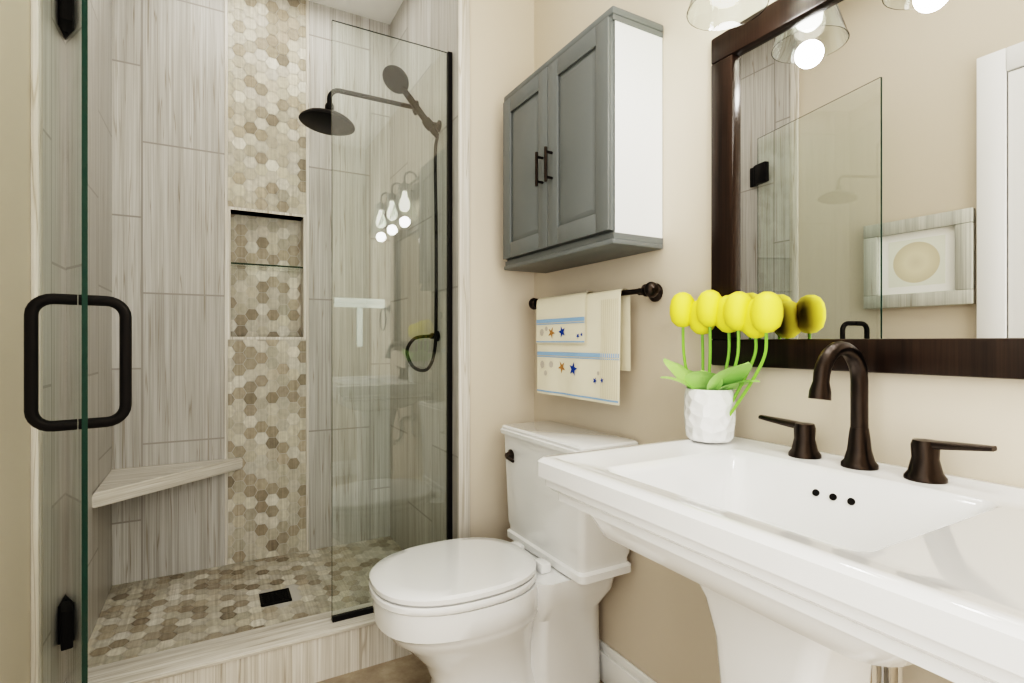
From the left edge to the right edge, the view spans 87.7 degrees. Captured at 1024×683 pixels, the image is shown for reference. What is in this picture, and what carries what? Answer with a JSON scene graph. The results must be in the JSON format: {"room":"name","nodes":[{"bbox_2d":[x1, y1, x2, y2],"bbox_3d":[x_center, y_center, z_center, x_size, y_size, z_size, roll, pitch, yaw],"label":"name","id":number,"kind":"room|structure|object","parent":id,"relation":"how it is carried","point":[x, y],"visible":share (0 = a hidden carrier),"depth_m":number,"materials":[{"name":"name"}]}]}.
{"room":"bathroom","nodes":[
{"label":"bathroom","id":0,"kind":"room"},
{"bbox_2d":[0,0,29,682],"bbox_3d":[-0.852,-0.253,0.672,0.100,2.640,3.703,0,0,-29],"label":"wall","id":1,"kind":"structure","parent":0,"point":[14,302],"depth_m":1.12,"materials":[{"name":"beige paint"}]},
{"bbox_2d":[30,0,111,682],"bbox_3d":[-1.335,-0.253,1.656,0.015,2.640,1.013,0,0,-29],"label":"shower wall tile","id":2,"kind":"structure","parent":1,"relation":"attached to","point":[47,276],"depth_m":1.38,"materials":[{"name":"tile"}]},
{"bbox_2d":[24,0,131,682],"bbox_3d":[-0.966,-0.077,1.175,0.156,1.959,0.732,0,0,-42],"label":"door","id":3,"kind":"structure","parent":1,"relation":"in","point":[76,299],"depth_m":0.99,"materials":[{"name":"clear glass"}]},
{"bbox_2d":[309,0,402,24],"bbox_3d":[-0.177,-1.623,1.048,1.645,0.100,3.703,0,0,-29],"label":"ceiling","id":4,"kind":"structure","parent":0,"point":[383,11],"depth_m":2.51,"materials":[{"name":"white paint"}]},
{"bbox_2d":[316,654,603,682],"bbox_3d":[-0.177,1.117,1.048,1.645,0.100,3.703,0,0,-29],"label":"floor","id":5,"kind":"structure","parent":0,"point":[411,668],"depth_m":1.71,"materials":[{"name":"wood"}]},
{"bbox_2d":[88,546,331,667],"bbox_3d":[-0.917,1.014,2.060,1.113,0.107,0.715,0,0,-29],"label":"shower floor","id":6,"kind":"structure","parent":5,"relation":"on","point":[144,617],"depth_m":1.95,"materials":[{"name":"grey tile"}]},
{"bbox_2d":[259,588,291,606],"bbox_3d":[-0.888,0.958,2.001,0.104,0.006,0.104,0,0,-29],"label":"shower drain","id":7,"kind":"object","parent":6,"relation":"in","point":[275,597],"visible":1,"depth_m":1.99,"materials":[{"name":"black metal"}]},
{"bbox_2d":[65,611,411,682],"bbox_3d":[-0.711,0.993,1.690,1.113,0.149,0.141,0,0,-29],"label":"shower curb","id":8,"kind":"structure","parent":5,"relation":"on","point":[316,648],"depth_m":1.63,"materials":[{"name":"tile"}]},
{"bbox_2d":[331,20,451,622],"bbox_3d":[-0.407,-0.070,1.854,0.423,1.976,0.022,0,0,-29],"label":"glass panel","id":9,"kind":"object","parent":8,"relation":"on","point":[391,295],"visible":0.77,"depth_m":1.84,"materials":[{"name":"clear glass"}]},
{"bbox_2d":[369,421,637,682],"bbox_3d":[-0.053,0.675,1.562,0.714,0.783,0.476,0,0,-29],"label":"toilet","id":10,"kind":"object","parent":5,"relation":"on","point":[523,607],"visible":0.94,"depth_m":1.49,"materials":[{"name":"white ceramic"}]},
{"bbox_2d":[538,341,1023,682],"bbox_3d":[0.459,0.532,0.831,0.538,1.069,0.745,0,0,-29],"label":"pedestal sink","id":11,"kind":"object","parent":5,"relation":"on","point":[802,559],"visible":0.96,"depth_m":0.76,"materials":[{"name":"white ceramic"}]},
{"bbox_2d":[661,290,783,442],"bbox_3d":[0.444,0.049,1.185,0.152,0.340,0.295,0,0,-29],"label":"vase","id":12,"kind":"object","parent":11,"relation":"on","point":[711,404],"visible":1,"depth_m":1.16,"materials":[{"name":"white"}]},
{"bbox_2d":[470,0,533,541],"bbox_3d":[-0.315,-0.253,2.464,0.308,2.640,1.095,0,0,-29],"label":"wall","id":13,"kind":"structure","parent":0,"point":[501,310],"depth_m":1.97,"materials":[{"name":"beige paint"}]},
{"bbox_2d":[390,0,469,538],"bbox_3d":[-0.378,-0.253,2.281,0.045,2.640,0.854,0,0,-29],"label":"shower wall tile","id":14,"kind":"structure","parent":13,"relation":"attached to","point":[443,25],"depth_m":1.92,"materials":[{"name":"tile"}]},
{"bbox_2d":[299,90,331,135],"bbox_3d":[-0.620,-0.945,2.182,0.474,0.185,0.212,0,0,-29],"label":"shower head","id":15,"kind":"object","parent":14,"relation":"attached to","point":[319,120],"visible":0.38,"depth_m":2.09},
{"bbox_2d":[534,0,1023,682],"bbox_3d":[0.498,-0.253,1.424,0.100,2.640,3.703,0,0,-29],"label":"wall","id":16,"kind":"structure","parent":0,"point":[656,622],"depth_m":1.40,"materials":[{"name":"beige paint"}]},
{"bbox_2d":[503,6,662,272],"bbox_3d":[0.178,-0.563,1.671,0.215,0.616,0.596,0,0,-29],"label":"upper cabinet","id":17,"kind":"object","parent":16,"relation":"attached to","point":[582,148],"visible":1,"depth_m":1.47,"materials":[{"name":"grey wood"}]},
{"bbox_2d":[529,282,662,405],"bbox_3d":[0.243,0.006,1.675,0.098,0.341,0.640,0,0,-29],"label":"towel rail","id":18,"kind":"object","parent":16,"relation":"attached to","point":[583,345],"visible":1,"depth_m":1.62,"materials":[{"name":"white fabric"}]},
{"bbox_2d":[600,639,656,682],"bbox_3d":[0.688,1.008,0.960,0.018,0.118,2.507,0,0,-29],"label":"baseboard","id":19,"kind":"structure","parent":16,"relation":"attached to","point":[616,667],"depth_m":1.59,"materials":[{"name":"white wood"}]},
{"bbox_2d":[687,0,768,30],"bbox_3d":[0.594,-0.829,0.906,0.233,0.282,0.644,0,0,-29],"label":"sconce","id":20,"kind":"object","parent":16,"relation":"attached to","point":[712,15],"visible":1,"depth_m":1.16,"materials":[{"name":"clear glass"}]},
{"bbox_2d":[711,0,1023,379],"bbox_3d":[0.683,-0.338,0.956,0.028,0.788,0.781,0,0,-29],"label":"mirror","id":21,"kind":"object","parent":16,"relation":"attached to","point":[867,178],"visible":0.88,"depth_m":0.98,"materials":[{"name":"brown mirror"}]},
{"bbox_3d":[-1.176,-0.253,2.525,1.137,2.640,0.150,0,0,-29],"label":"wall","id":22,"kind":"structure","parent":0,"visible":0},
{"bbox_2d":[112,0,389,585],"bbox_3d":[-1.115,-0.253,2.414,1.113,2.640,0.104,0,0,-29],"label":"shower wall tile","id":23,"kind":"structure","parent":22,"relation":"attached to","point":[221,157],"depth_m":2.29,"materials":[{"name":"grey tile"}]},
{"bbox_2d":[92,457,242,507],"bbox_3d":[-1.281,0.527,2.043,0.460,0.050,0.390,0,0,-29],"label":"shower bench","id":24,"kind":"object","parent":23,"relation":"attached to","point":[118,485],"visible":1,"depth_m":2.02,"materials":[{"name":"stone"}]},
{"bbox_2d":[231,262,302,270],"bbox_3d":[-1.108,-0.342,2.414,0.294,0.008,0.082,0,0,-29],"label":"niche shelf","id":25,"kind":"object","parent":22,"relation":"attached to","point":[251,265],"visible":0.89,"depth_m":2.39,"materials":[{"name":"clear glass"}]}
]}

